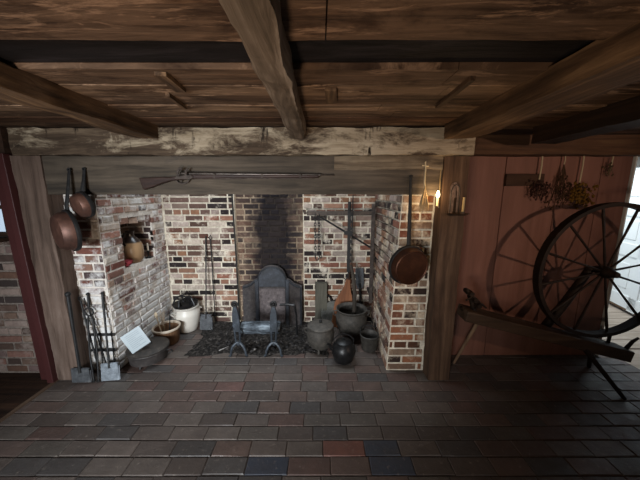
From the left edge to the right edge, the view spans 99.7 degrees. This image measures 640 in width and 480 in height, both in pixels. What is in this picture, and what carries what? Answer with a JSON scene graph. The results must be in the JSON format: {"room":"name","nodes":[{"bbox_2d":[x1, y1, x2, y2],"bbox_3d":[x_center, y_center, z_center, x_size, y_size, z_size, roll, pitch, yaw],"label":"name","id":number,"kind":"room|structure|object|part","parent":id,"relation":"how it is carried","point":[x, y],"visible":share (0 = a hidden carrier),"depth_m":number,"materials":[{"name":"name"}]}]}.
{"room":"traditional dwelling","nodes":[
{"label":"traditional dwelling","id":0,"kind":"room"},
{"bbox_2d":[0,236,39,372],"bbox_3d":[-3.010,0.160,2.180,1.780,2.040,0.163,0,10,0],"label":"wall","id":1,"kind":"structure","parent":0,"point":[17,352],"depth_m":2.20,"materials":[{"name":"brown brick"}]},
{"bbox_2d":[0,203,8,241],"bbox_3d":[-2.850,-0.325,2.022,0.950,0.670,0.155,0,10,0],"label":"window","id":2,"kind":"structure","parent":1,"relation":"in","point":[3,231],"depth_m":2.10,"materials":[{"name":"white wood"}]},
{"bbox_3d":[-2.850,-0.350,2.081,0.860,0.620,0.004,0,10,0],"label":"pane","id":3,"kind":"part","parent":2,"relation":"part of","materials":[{"name":"clear glass"}]},
{"bbox_3d":[-2.850,-0.008,2.071,0.950,0.030,0.140,0,10,0],"label":"sill","id":4,"kind":"part","parent":2,"relation":"part of","materials":[{"name":"brown wood"}]},
{"bbox_2d":[0,126,10,153],"bbox_3d":[-3.050,-0.694,1.898,1.750,0.180,0.100,0,10,0],"label":"trim","id":5,"kind":"structure","parent":1,"relation":"attached to","point":[4,137],"depth_m":1.86,"materials":[{"name":"brown wood"}]},
{"bbox_2d":[0,153,58,382],"bbox_3d":[-2.213,0.265,2.048,0.185,1.760,0.110,0,10,0],"label":"trim","id":6,"kind":"structure","parent":1,"relation":"attached to","point":[9,195],"depth_m":2.00,"materials":[{"name":"paint"}]},
{"bbox_2d":[0,379,59,422],"bbox_3d":[-2.125,1.452,0.462,0.030,0.030,3.600,0,10,0],"label":"trim","id":7,"kind":"structure","parent":1,"relation":"attached to","point":[34,396],"depth_m":1.96,"materials":[{"name":"wood"}]},
{"bbox_2d":[63,194,173,369],"bbox_3d":[-1.906,-0.162,2.619,0.408,2.600,1.078,0,10,0],"label":"wall","id":8,"kind":"structure","parent":0,"point":[133,293],"depth_m":2.32,"materials":[{"name":"brick"}]},
{"bbox_2d":[125,259,132,266],"bbox_3d":[-1.762,0.206,2.455,0.118,0.058,0.142,-4,11,-19],"label":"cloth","id":9,"kind":"object","parent":8,"relation":"on","point":[128,262],"visible":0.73,"depth_m":2.41,"materials":[{"name":"red fabric"}]},
{"bbox_2d":[122,230,143,262],"bbox_3d":[-1.800,0.061,2.581,0.193,0.302,0.193,7,12,33],"label":"jug","id":10,"kind":"object","parent":8,"relation":"on","point":[133,247],"visible":0.91,"depth_m":2.53,"materials":[{"name":"ceramic"}]},
{"bbox_3d":[-1.800,-0.004,2.498,0.020,0.129,0.080,0,10,0],"label":"handle","id":11,"kind":"part","parent":10,"relation":"part of","materials":[{"name":"ceramic"}]},
{"bbox_2d":[145,243,152,257],"bbox_3d":[-1.755,0.108,2.755,0.074,0.150,0.074,10,14,44],"label":"candlestick","id":12,"kind":"object","parent":8,"relation":"on","point":[148,250],"visible":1,"depth_m":2.75,"materials":[{"name":"black metal"}]},
{"bbox_2d":[41,156,441,194],"bbox_3d":[-0.542,-0.469,1.980,2.815,0.273,0.144,0,10,0],"label":"mantel beam","id":13,"kind":"structure","parent":8,"relation":"attached to","point":[104,175],"depth_m":1.92,"materials":[{"name":"brown wood"}]},
{"bbox_2d":[50,168,81,250],"bbox_3d":[-1.770,-0.203,1.860,0.179,0.582,0.281,-7,12,-35],"label":"pan","id":14,"kind":"object","parent":13,"relation":"hanging from","point":[65,229],"visible":0.98,"depth_m":1.82,"materials":[{"name":"orange metal"}]},
{"bbox_3d":[-1.752,-0.350,1.875,0.036,0.298,0.074,0,10,0],"label":"handle","id":15,"kind":"part","parent":14,"relation":"part of","materials":[{"name":"black metal"}]},
{"bbox_2d":[69,167,95,217],"bbox_3d":[-1.664,-0.329,1.878,0.136,0.350,0.178,-8,13,-38],"label":"pan","id":16,"kind":"object","parent":13,"relation":"hanging from","point":[80,202],"visible":1,"depth_m":1.85,"materials":[{"name":"orange metal"}]},
{"bbox_3d":[-1.655,-0.420,1.886,0.036,0.173,0.049,0,10,0],"label":"handle","id":17,"kind":"part","parent":16,"relation":"part of","materials":[{"name":"black metal"}]},
{"bbox_2d":[139,168,333,189],"bbox_3d":[-0.582,-0.428,1.887,1.357,0.148,0.065,0,10,0],"label":"musket","id":18,"kind":"object","parent":13,"relation":"attached to","point":[150,182],"visible":1,"depth_m":1.88,"materials":[{"name":"brown wood"}]},
{"bbox_3d":[-0.942,-0.436,1.873,0.132,0.028,0.010,0,10,0],"label":"lock plate","id":19,"kind":"part","parent":18,"relation":"part of","materials":[{"name":"metal"}]},
{"bbox_2d":[334,155,443,169],"bbox_3d":[0.481,-0.541,1.895,0.762,0.099,0.029,0,10,0],"label":"slab","id":20,"kind":"object","parent":13,"relation":"attached to","point":[376,162],"visible":0.97,"depth_m":1.89,"materials":[{"name":"brown wood"}]},
{"bbox_2d":[418,162,428,212],"bbox_3d":[0.727,-0.370,1.903,0.066,0.358,0.089,-5,11,-25],"label":"flax hank","id":21,"kind":"object","parent":20,"relation":"hanging from","point":[423,203],"visible":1,"depth_m":1.89,"materials":[{"name":"beige plant"}]},
{"bbox_3d":[0.732,-0.445,1.904,0.045,0.210,0.069,-5,11,-26],"label":"cord","id":22,"kind":"part","parent":21,"relation":"part of","materials":[{"name":"beige fabric"}]},
{"bbox_2d":[388,175,427,284],"bbox_3d":[0.642,-0.062,1.939,0.304,0.798,0.164,-3,11,-17],"label":"pan","id":23,"kind":"object","parent":13,"relation":"hanging from","point":[408,265],"visible":1,"depth_m":1.93,"materials":[{"name":"brown metal"}]},
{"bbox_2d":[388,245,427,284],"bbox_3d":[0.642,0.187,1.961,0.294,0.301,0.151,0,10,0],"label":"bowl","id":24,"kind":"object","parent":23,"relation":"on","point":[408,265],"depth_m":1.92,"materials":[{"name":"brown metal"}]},
{"bbox_3d":[0.642,-0.205,1.929,0.036,0.511,0.049,0,10,0],"label":"handle","id":25,"kind":"part","parent":23,"relation":"part of","materials":[{"name":"black metal"}]},
{"bbox_2d":[161,194,376,321],"bbox_3d":[-0.540,-0.242,3.069,2.920,2.600,0.263,0,10,0],"label":"wall","id":26,"kind":"structure","parent":0,"point":[187,218],"depth_m":3.01,"materials":[{"name":"brick"}]},
{"bbox_2d":[303,204,375,302],"bbox_3d":[0.196,0.149,2.929,0.753,1.080,0.146,0,10,0],"label":"crane","id":27,"kind":"object","parent":26,"relation":"attached to","point":[371,212],"visible":1,"depth_m":2.80,"materials":[{"name":"metal"}]},
{"bbox_2d":[314,214,318,260],"bbox_3d":[-0.036,-0.028,2.824,0.056,0.502,0.027,0,10,0],"label":"chain","id":28,"kind":"object","parent":27,"relation":"hanging from","point":[315,214],"visible":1,"depth_m":2.82,"materials":[{"name":"black metal"}]},
{"bbox_2d":[318,216,321,257],"bbox_3d":[0.001,-0.040,2.822,0.050,0.478,0.027,0,10,0],"label":"chain","id":29,"kind":"object","parent":27,"relation":"hanging from","point":[318,216],"visible":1,"depth_m":2.82,"materials":[{"name":"black metal"}]},
{"bbox_3d":[0.191,-0.285,2.793,0.743,0.062,0.026,0,10,0],"label":"arm","id":30,"kind":"part","parent":27,"relation":"part of","materials":[{"name":"metal"}]},
{"bbox_2d":[343,195,353,279],"bbox_3d":[0.292,-0.013,2.817,0.092,0.902,0.060,6,12,29],"label":"trammel","id":31,"kind":"object","parent":27,"relation":"hanging from","point":[349,233],"visible":0.96,"depth_m":2.80,"materials":[{"name":"black metal"}]},
{"bbox_3d":[0.333,-0.205,2.778,0.014,0.510,0.009,0,10,0],"label":"slide rod","id":32,"kind":"part","parent":31,"relation":"part of","materials":[{"name":"black metal"}]},
{"bbox_3d":[0.553,0.159,2.872,0.036,1.080,0.030,0,10,0],"label":"post","id":33,"kind":"part","parent":27,"relation":"part of","materials":[{"name":"metal"}]},
{"bbox_2d":[0,302,639,479],"bbox_3d":[0.419,1.376,1.127,8.661,0.096,6.936,0,10,0],"label":"floor","id":34,"kind":"structure","parent":0,"point":[310,416],"depth_m":1.80,"materials":[{"name":"brick"}]},
{"bbox_2d":[10,156,90,379],"bbox_3d":[-2.054,0.263,2.093,0.225,1.748,0.132,0,10,0],"label":"timber post","id":35,"kind":"object","parent":34,"relation":"on","point":[55,273],"visible":0.77,"depth_m":2.03,"materials":[{"name":"brown wood"}]},
{"bbox_2d":[64,292,91,382],"bbox_3d":[-1.900,0.764,2.105,0.156,0.753,0.056,0,10,0],"label":"shovel","id":36,"kind":"object","parent":34,"relation":"on","point":[79,374],"visible":1,"depth_m":2.13,"materials":[{"name":"grey metal"}]},
{"bbox_3d":[-1.907,0.731,2.095,0.028,0.646,0.050,-6,12,-29],"label":"handle","id":37,"kind":"part","parent":36,"relation":"part of","materials":[{"name":"black metal"}]},
{"bbox_3d":[-1.900,1.076,2.152,0.156,0.123,0.021,0,10,0],"label":"blade","id":38,"kind":"part","parent":36,"relation":"part of","materials":[{"name":"grey metal"}]},
{"bbox_2d":[78,296,100,377],"bbox_3d":[-1.861,0.788,2.188,0.173,0.672,0.020,5,11,26],"label":"poker","id":39,"kind":"object","parent":34,"relation":"on","point":[80,301],"visible":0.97,"depth_m":2.18,"materials":[{"name":"black metal"}]},
{"bbox_2d":[84,292,99,381],"bbox_3d":[-1.828,0.780,2.163,0.069,0.703,0.185,-7,12,-33],"label":"tongs","id":40,"kind":"object","parent":34,"relation":"on","point":[88,293],"visible":1,"depth_m":2.16,"materials":[{"name":"black metal"}]},
{"bbox_3d":[-1.866,0.482,2.173,0.025,0.118,0.042,-3,11,-18],"label":"handle","id":41,"kind":"part","parent":40,"relation":"part of","materials":[{"name":"black metal"}]},
{"bbox_3d":[-1.843,0.874,2.166,0.026,0.514,0.119,-5,11,-27],"label":"arm","id":42,"kind":"part","parent":40,"relation":"part of","materials":[{"name":"black metal"}]},
{"bbox_3d":[-1.802,0.872,2.172,0.026,0.515,0.125,-6,12,-32],"label":"arm","id":43,"kind":"part","parent":40,"relation":"part of","materials":[{"name":"black metal"}]},
{"bbox_2d":[83,298,106,362],"bbox_3d":[-1.824,0.793,2.218,0.180,0.650,0.021,3,11,19],"label":"fork","id":44,"kind":"object","parent":34,"relation":"on","point":[98,339],"visible":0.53,"depth_m":2.21,"materials":[{"name":"black metal"}]},
{"bbox_2d":[90,331,116,369],"bbox_3d":[-1.805,0.939,2.262,0.210,0.360,0.034,0,10,0],"label":"gridiron","id":45,"kind":"object","parent":34,"relation":"on","point":[111,334],"visible":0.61,"depth_m":2.25,"materials":[{"name":"black metal"}]},
{"bbox_3d":[-1.732,0.939,2.262,0.013,0.360,0.009,0,6,0],"label":"rod","id":46,"kind":"part","parent":45,"relation":"part of","materials":[{"name":"black metal"}]},
{"bbox_2d":[100,292,119,380],"bbox_3d":[-1.692,0.776,2.177,0.158,0.716,0.130,0,10,0],"label":"shovel","id":47,"kind":"object","parent":34,"relation":"on","point":[109,371],"visible":1,"depth_m":2.17,"materials":[{"name":"metal"}]},
{"bbox_3d":[-1.722,0.729,2.172,0.020,0.600,0.129,-5,11,-27],"label":"handle","id":48,"kind":"part","parent":47,"relation":"part of","materials":[{"name":"black metal"}]},
{"bbox_3d":[-1.692,1.063,2.181,0.158,0.150,0.038,0,10,0],"label":"blade","id":49,"kind":"part","parent":47,"relation":"part of","materials":[{"name":"metal"}]},
{"bbox_2d":[125,336,172,369],"bbox_3d":[-1.545,0.992,2.434,0.335,0.202,0.335,7,12,34],"label":"oven","id":50,"kind":"object","parent":34,"relation":"on","point":[157,349],"visible":0.73,"depth_m":2.34,"materials":[{"name":"metal"}]},
{"bbox_2d":[120,326,150,353],"bbox_3d":[-1.584,0.858,2.322,0.214,0.230,0.086,-7,12,-33],"label":"card","id":51,"kind":"object","parent":50,"relation":"on","point":[135,339],"visible":1,"depth_m":2.31,"materials":[{"name":"white paper"}]},
{"bbox_3d":[-1.545,0.945,2.425,0.336,0.044,0.336,0,10,0],"label":"lid","id":52,"kind":"part","parent":50,"relation":"part of","materials":[{"name":"metal"}]},
{"bbox_2d":[151,320,180,345],"bbox_3d":[-1.545,0.948,2.731,0.260,0.175,0.259,0,10,0],"label":"bowl","id":53,"kind":"object","parent":34,"relation":"on","point":[173,334],"visible":0.8,"depth_m":2.70,"materials":[{"name":"brown ceramic"}]},
{"bbox_2d":[154,312,161,331],"bbox_3d":[-1.611,0.859,2.707,0.089,0.283,0.020,3,10,16],"label":"wooden spoon","id":54,"kind":"object","parent":53,"relation":"in","point":[155,313],"visible":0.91,"depth_m":2.69,"materials":[{"name":"beige wood"}]},
{"bbox_2d":[158,309,164,331],"bbox_3d":[-1.589,0.841,2.735,0.060,0.307,0.056,4,11,19],"label":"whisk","id":55,"kind":"object","parent":53,"relation":"in","point":[163,314],"visible":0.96,"depth_m":2.72,"materials":[{"name":"brown wood"}]},
{"bbox_2d":[170,303,201,332],"bbox_3d":[-1.465,0.851,2.980,0.275,0.280,0.272,-1,10,-6],"label":"stoneware crock","id":56,"kind":"object","parent":34,"relation":"on","point":[189,318],"visible":0.76,"depth_m":2.88,"materials":[{"name":"ceramic"}]},
{"bbox_2d":[172,295,197,308],"bbox_3d":[-1.465,0.651,2.935,0.260,0.125,0.258,0,10,0],"label":"coal","id":57,"kind":"object","parent":56,"relation":"on","point":[188,301],"visible":1,"depth_m":2.92,"materials":[{"name":"black stone"}]},
{"bbox_2d":[200,236,212,329],"bbox_3d":[-1.255,0.474,2.974,0.142,1.019,0.185,0,10,0],"label":"shovel","id":58,"kind":"object","parent":34,"relation":"on","point":[206,320],"visible":0.98,"depth_m":2.97,"materials":[{"name":"grey metal"}]},
{"bbox_3d":[-1.255,0.413,2.971,0.018,0.897,0.170,0,10,0],"label":"handle","id":59,"kind":"part","parent":58,"relation":"part of","materials":[{"name":"black metal"}]},
{"bbox_3d":[-1.255,0.905,2.979,0.142,0.168,0.042,0,10,0],"label":"blade","id":60,"kind":"part","parent":58,"relation":"part of","materials":[{"name":"grey metal"}]},
{"bbox_2d":[183,321,328,357],"bbox_3d":[-0.610,1.008,2.795,1.500,0.060,0.710,0,10,0],"label":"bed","id":61,"kind":"object","parent":34,"relation":"on","point":[210,339],"visible":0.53,"depth_m":2.69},
{"bbox_2d":[208,235,215,323],"bbox_3d":[-1.205,0.455,3.025,0.046,1.035,0.065,0,10,0],"label":"spit","id":62,"kind":"object","parent":61,"relation":"on","point":[210,235],"visible":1,"depth_m":3.01,"materials":[{"name":"black metal"}]},
{"bbox_2d":[231,195,239,316],"bbox_3d":[-0.940,0.225,3.016,0.029,1.440,0.020,5,11,26],"label":"rod","id":63,"kind":"object","parent":61,"relation":"on","point":[231,195],"visible":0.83,"depth_m":3.00,"materials":[{"name":"black metal"}]},
{"bbox_2d":[229,301,247,356],"bbox_3d":[-0.792,0.784,2.653,0.179,0.540,0.464,-2,10,-10],"label":"andiron","id":64,"kind":"object","parent":61,"relation":"on","point":[235,314],"visible":0.95,"depth_m":2.47,"materials":[{"name":"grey metal"}]},
{"bbox_3d":[-0.801,1.012,2.503,0.093,0.144,0.027,-4,11,-19],"label":"leg","id":65,"kind":"part","parent":64,"relation":"part of","materials":[{"name":"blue metal"}]},
{"bbox_3d":[-0.714,1.009,2.503,0.100,0.138,0.027,3,11,18],"label":"leg","id":66,"kind":"part","parent":64,"relation":"part of","materials":[{"name":"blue metal"}]},
{"bbox_2d":[207,324,314,351],"bbox_3d":[-0.572,0.998,2.783,1.235,0.045,0.523,0,10,0],"label":"cinders","id":67,"kind":"object","parent":61,"relation":"on","point":[296,336],"visible":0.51,"depth_m":2.68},
{"bbox_2d":[242,265,302,324],"bbox_3d":[-0.535,0.626,3.042,0.670,0.703,0.081,0,10,0],"label":"fireback","id":68,"kind":"object","parent":61,"relation":"on","point":[272,283],"visible":0.88,"depth_m":3.03,"materials":[{"name":"metal"}]},
{"bbox_3d":[-0.535,0.738,3.044,0.290,0.400,0.014,0,8,0],"label":"panel","id":69,"kind":"part","parent":68,"relation":"part of","materials":[{"name":"metal"}]},
{"bbox_2d":[264,301,282,356],"bbox_3d":[-0.425,0.780,2.667,0.182,0.537,0.457,1,10,0],"label":"andiron","id":70,"kind":"object","parent":61,"relation":"on","point":[273,314],"visible":0.98,"depth_m":2.47,"materials":[{"name":"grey metal"}]},
{"bbox_2d":[241,321,281,333],"bbox_3d":[-0.563,0.844,2.607,0.380,0.127,0.128,0,10,0],"label":"log","id":71,"kind":"object","parent":70,"relation":"on","point":[247,327],"visible":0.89,"depth_m":2.56,"materials":[{"name":"grey wood"}]},
{"bbox_3d":[-0.473,1.010,2.503,0.098,0.140,0.027,-3,11,-18],"label":"leg","id":72,"kind":"part","parent":70,"relation":"part of","materials":[{"name":"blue metal"}]},
{"bbox_3d":[-0.385,1.011,2.503,0.095,0.142,0.027,3,11,19],"label":"leg","id":73,"kind":"part","parent":70,"relation":"part of","materials":[{"name":"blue metal"}]},
{"bbox_2d":[279,303,297,334],"bbox_3d":[-0.323,0.834,2.810,0.186,0.372,0.024,0,10,0],"label":"hook","id":74,"kind":"object","parent":61,"relation":"on","point":[283,304],"visible":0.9,"depth_m":2.78,"materials":[{"name":"black metal"}]},
{"bbox_3d":[-0.340,0.665,2.780,0.152,0.029,0.024,0,10,0],"label":"arm","id":75,"kind":"part","parent":74,"relation":"part of","materials":[{"name":"black metal"}]},
{"bbox_2d":[304,319,336,354],"bbox_3d":[0.005,0.910,2.600,0.264,0.303,0.264,6,12,31],"label":"pot","id":76,"kind":"object","parent":61,"relation":"on","point":[320,332],"visible":0.98,"depth_m":2.51,"materials":[{"name":"grey metal"}]},
{"bbox_3d":[0.005,0.805,2.581,0.252,0.034,0.252,0,10,0],"label":"lid","id":77,"kind":"part","parent":76,"relation":"part of","materials":[{"name":"grey metal"}]},
{"bbox_2d":[315,282,326,318],"bbox_3d":[0.012,0.723,3.069,0.139,0.500,0.068,0,10,0],"label":"wooden slab","id":78,"kind":"object","parent":34,"relation":"on","point":[320,287],"visible":0.78,"depth_m":3.03,"materials":[{"name":"grey wood"}]},
{"bbox_2d":[321,294,334,321],"bbox_3d":[0.155,0.796,3.051,0.289,0.363,0.062,1,10,5],"label":"griddle","id":79,"kind":"object","parent":34,"relation":"on","point":[327,315],"visible":0.34,"depth_m":3.06,"materials":[{"name":"metal"}]},
{"bbox_2d":[327,333,355,364],"bbox_3d":[0.203,0.965,2.425,0.235,0.250,0.215,3,11,18],"label":"tea kettle","id":80,"kind":"object","parent":34,"relation":"on","point":[343,349],"visible":1,"depth_m":2.36,"materials":[{"name":"black metal"}]},
{"bbox_3d":[0.101,0.943,2.380,0.085,0.099,0.043,-3,10,-15],"label":"spout","id":81,"kind":"part","parent":80,"relation":"part of","materials":[{"name":"black metal"}]},
{"bbox_3d":[0.212,0.896,2.409,0.140,0.022,0.140,0,10,0],"label":"lid","id":82,"kind":"part","parent":80,"relation":"part of","materials":[{"name":"black metal"}]},
{"bbox_2d":[332,271,351,327],"bbox_3d":[0.244,0.669,2.986,0.249,0.660,0.114,-4,11,-20],"label":"peel","id":83,"kind":"object","parent":34,"relation":"on","point":[345,295],"visible":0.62,"depth_m":3.00,"materials":[{"name":"red wood"}]},
{"bbox_2d":[333,302,369,341],"bbox_3d":[0.325,0.862,2.815,0.319,0.324,0.319,10,14,44],"label":"cauldron","id":84,"kind":"object","parent":34,"relation":"on","point":[347,323],"visible":0.91,"depth_m":2.70,"materials":[{"name":"metal"}]},
{"bbox_2d":[349,265,356,314],"bbox_3d":[0.340,0.599,2.770,0.072,0.680,0.153,-1,10,-4],"label":"stick","id":85,"kind":"object","parent":84,"relation":"in","point":[354,303],"visible":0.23,"depth_m":2.74,"materials":[{"name":"brown wood"}]},
{"bbox_2d":[355,268,363,303],"bbox_3d":[0.442,0.645,3.022,0.096,0.654,0.110,0,10,0],"label":"spade","id":86,"kind":"object","parent":34,"relation":"on","point":[359,272],"visible":0.74,"depth_m":3.02,"materials":[{"name":"grey metal"}]},
{"bbox_3d":[0.442,0.428,3.016,0.096,0.225,0.046,0,10,0],"label":"blade","id":87,"kind":"part","parent":86,"relation":"part of","materials":[{"name":"grey metal"}]},
{"bbox_3d":[0.453,0.726,3.031,0.030,0.491,0.100,-2,10,-13],"label":"handle","id":88,"kind":"part","parent":86,"relation":"part of","materials":[{"name":"black metal"}]},
{"bbox_2d":[360,325,378,352],"bbox_3d":[0.477,0.956,2.608,0.184,0.204,0.184,0,10,0],"label":"bucket","id":89,"kind":"object","parent":34,"relation":"on","point":[369,338],"visible":1,"depth_m":2.57,"materials":[{"name":"grey metal"}]},
{"bbox_2d":[422,156,469,379],"bbox_3d":[0.959,0.265,2.092,0.180,1.745,0.124,0,10,0],"label":"timber post","id":90,"kind":"object","parent":34,"relation":"on","point":[447,236],"visible":0.91,"depth_m":2.04,"materials":[{"name":"brown wood"}]},
{"bbox_2d":[436,171,440,207],"bbox_3d":[0.843,-0.371,1.918,0.026,0.283,0.045,7,12,33],"label":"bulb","id":91,"kind":"object","parent":90,"relation":"attached to","point":[438,191],"visible":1,"depth_m":1.92,"materials":[{"name":"glass"}]},
{"bbox_2d":[446,182,468,215],"bbox_3d":[0.965,-0.287,1.879,0.156,0.229,0.107,0,10,0],"label":"candle sconce","id":92,"kind":"object","parent":90,"relation":"attached to","point":[454,188],"visible":1,"depth_m":1.92,"materials":[{"name":"metal"}]},
{"bbox_3d":[0.954,-0.296,1.930,0.062,0.229,0.004,0,10,0],"label":"plate","id":93,"kind":"part","parent":92,"relation":"part of","materials":[{"name":"metal"}]},
{"bbox_2d":[446,212,468,215],"bbox_3d":[0.965,-0.186,1.897,0.156,0.026,0.106,0,10,0],"label":"tray","id":94,"kind":"object","parent":92,"relation":"on","point":[449,213],"depth_m":1.88,"materials":[{"name":"metal"}]},
{"bbox_2d":[461,197,464,211],"bbox_3d":[1.002,-0.245,1.886,0.018,0.105,0.017,0,10,0],"label":"candle","id":95,"kind":"object","parent":92,"relation":"on","point":[463,203],"depth_m":1.88,"materials":[{"name":"beige wax"}]},
{"bbox_2d":[452,202,639,399],"bbox_3d":[1.864,0.435,2.062,1.582,1.437,0.400,0,10,3],"label":"wheel","id":96,"kind":"object","parent":34,"relation":"on","point":[587,341],"visible":1,"depth_m":2.04,"materials":[{"name":"brown wood"}]},
{"bbox_3d":[1.232,0.850,2.266,0.026,0.538,0.223,-4,11,-22],"label":"leg","id":97,"kind":"part","parent":96,"relation":"part of","materials":[{"name":"brown wood"}]},
{"bbox_3d":[1.171,0.486,2.067,0.100,0.212,0.042,0,10,0],"label":"spindle post","id":98,"kind":"part","parent":96,"relation":"part of","materials":[{"name":"brown wood"}]},
{"bbox_3d":[2.270,0.972,2.262,0.212,0.308,0.039,-8,13,-38],"label":"leg","id":99,"kind":"part","parent":96,"relation":"part of","materials":[{"name":"brown wood"}]},
{"bbox_3d":[2.127,0.992,2.033,0.248,0.350,0.182,0,10,0],"label":"leg","id":100,"kind":"part","parent":96,"relation":"part of","materials":[{"name":"brown wood"}]},
{"bbox_2d":[0,0,639,129],"bbox_3d":[0.400,-0.441,-0.334,8.600,0.114,4.702,0,10,0],"label":"ceiling","id":101,"kind":"structure","parent":0,"point":[389,63],"depth_m":0.92,"materials":[{"name":"brown wood"}]},
{"bbox_2d":[0,60,160,138],"bbox_3d":[-1.171,-0.535,0.707,0.160,0.110,2.380,0,10,0],"label":"ceiling beam","id":102,"kind":"structure","parent":101,"relation":"attached to","point":[19,86],"depth_m":1.18,"materials":[{"name":"brown wood"}]},
{"bbox_2d":[154,71,185,92],"bbox_3d":[-0.601,-0.635,1.091,0.045,0.017,0.173,-1,10,-3],"label":"trim","id":103,"kind":"structure","parent":101,"relation":"attached to","point":[164,77],"depth_m":1.07,"materials":[{"name":"brown wood"}]},
{"bbox_2d":[165,93,186,109],"bbox_3d":[-0.701,-0.676,1.322,0.019,0.018,0.202,-1,10,-5],"label":"trim","id":104,"kind":"structure","parent":101,"relation":"attached to","point":[175,100],"depth_m":1.31,"materials":[{"name":"brown wood"}]},
{"bbox_2d":[215,0,306,138],"bbox_3d":[-0.150,-0.582,0.953,0.125,0.115,1.880,0,10,0],"label":"ceiling beam","id":105,"kind":"structure","parent":101,"relation":"attached to","point":[257,26],"depth_m":0.69,"materials":[{"name":"brown wood"}]},
{"bbox_2d":[325,87,336,103],"bbox_3d":[0.051,-0.661,1.238,0.054,0.017,0.172,1,10,3],"label":"trim","id":106,"kind":"structure","parent":101,"relation":"attached to","point":[330,92],"depth_m":1.21,"materials":[{"name":"brown wood"}]},
{"bbox_2d":[435,76,475,108],"bbox_3d":[0.600,-0.659,1.224,0.023,0.018,0.363,1,10,3],"label":"trim","id":107,"kind":"structure","parent":101,"relation":"attached to","point":[470,79],"depth_m":1.17,"materials":[{"name":"brown wood"}]},
{"bbox_2d":[445,21,639,139],"bbox_3d":[0.932,-0.542,0.767,0.215,0.114,2.100,0,10,0],"label":"ceiling beam","id":108,"kind":"structure","parent":101,"relation":"attached to","point":[613,62],"depth_m":0.97,"materials":[{"name":"brown wood"}]},
{"bbox_2d":[530,95,639,143],"bbox_3d":[1.575,-0.544,0.817,0.178,0.125,2.200,0,10,0],"label":"ceiling beam","id":109,"kind":"structure","parent":101,"relation":"attached to","point":[624,114],"depth_m":1.50,"materials":[{"name":"brown wood"}]},
{"bbox_2d":[371,194,434,369],"bbox_3d":[0.754,-0.202,2.614,0.392,2.520,1.083,0,10,0],"label":"wall","id":110,"kind":"structure","parent":0,"point":[398,311],"depth_m":2.25,"materials":[{"name":"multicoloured brick"}]},
{"bbox_2d":[452,156,632,354],"bbox_3d":[1.781,0.111,2.399,1.583,2.020,0.086,0,10,0],"label":"wall","id":111,"kind":"structure","parent":0,"point":[504,233],"depth_m":2.34,"materials":[{"name":"red paint"}]},
{"bbox_2d":[504,174,544,185],"bbox_3d":[1.690,-0.497,2.236,0.312,0.098,0.025,0,10,0],"label":"trim","id":112,"kind":"structure","parent":111,"relation":"attached to","point":[510,179],"depth_m":2.22,"materials":[{"name":"brown wood"}]},
{"bbox_2d":[525,156,562,200],"bbox_3d":[1.819,-0.518,2.191,0.260,0.399,0.098,2,10,12],"label":"herb bundle","id":113,"kind":"object","parent":111,"relation":"hanging from","point":[538,184],"visible":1,"depth_m":2.21,"materials":[{"name":"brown plant"}]},
{"bbox_3d":[1.802,-0.610,2.210,0.014,0.226,0.038,0,10,0],"label":"cord","id":114,"kind":"part","parent":113,"relation":"part of","materials":[{"name":"beige fabric"}]},
{"bbox_2d":[544,156,570,209],"bbox_3d":[1.968,-0.478,2.210,0.207,0.462,0.084,0,10,0],"label":"herb bundle","id":115,"kind":"object","parent":111,"relation":"hanging from","point":[563,176],"visible":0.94,"depth_m":2.21,"materials":[{"name":"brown plant"}]},
{"bbox_2d":[568,156,598,208],"bbox_3d":[2.150,-0.491,2.197,0.194,0.485,0.104,0,10,0],"label":"herb bundle","id":116,"kind":"object","parent":111,"relation":"hanging from","point":[577,191],"visible":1,"depth_m":2.21,"materials":[{"name":"green plant"}]},
{"bbox_3d":[2.137,-0.605,2.211,0.014,0.266,0.038,0,10,0],"label":"cord","id":117,"kind":"part","parent":116,"relation":"part of","materials":[{"name":"beige fabric"}]},
{"bbox_2d":[602,156,613,175],"bbox_3d":[2.358,-0.636,2.194,0.080,0.248,0.061,0,10,0],"label":"herb bundle","id":118,"kind":"object","parent":111,"relation":"hanging from","point":[610,165],"visible":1,"depth_m":2.20,"materials":[{"name":"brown plant"}]},
{"bbox_2d":[595,156,639,355],"bbox_3d":[3.184,0.173,2.448,1.212,1.800,0.200,0,10,0],"label":"door frame","id":119,"kind":"structure","parent":111,"relation":"in","point":[636,160],"depth_m":2.30,"materials":[{"name":"white paint"}]},
{"bbox_2d":[486,129,639,134],"bbox_3d":[2.850,-0.885,2.148,3.700,0.130,0.300,0,10,0],"label":"wall","id":120,"kind":"structure","parent":0,"point":[503,131],"depth_m":2.01,"materials":[{"name":"brown wood"}]},
{"bbox_2d":[8,127,475,156],"bbox_3d":[-0.530,-0.690,1.939,3.180,0.197,0.217,0,10,0],"label":"beam","id":121,"kind":"structure","parent":120,"relation":"attached to","point":[58,141],"depth_m":1.84,"materials":[{"name":"brown wood"}]},
{"bbox_2d":[472,135,639,156],"bbox_3d":[2.480,-0.758,2.175,2.840,0.170,0.219,0,10,0],"label":"trim","id":122,"kind":"structure","parent":120,"relation":"attached to","point":[486,145],"depth_m":2.08,"materials":[{"name":"brown wood"}]},
{"bbox_2d":[609,168,639,314],"bbox_3d":[3.925,-0.045,3.204,0.165,1.915,1.200,3,10,15],"label":"door","id":123,"kind":"structure","parent":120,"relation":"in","point":[630,290],"depth_m":3.37,"materials":[{"name":"white paint"}]},
{"bbox_3d":[3.928,0.873,3.367,0.160,0.050,1.200,3,10,15],"label":"sill","id":124,"kind":"part","parent":123,"relation":"part of","materials":[{"name":"brown wood"}]},
{"bbox_3d":[3.857,-0.042,3.171,0.044,1.390,0.700,3,10,15],"label":"panel","id":125,"kind":"part","parent":123,"relation":"part of","materials":[{"name":"white paint"}]}
]}

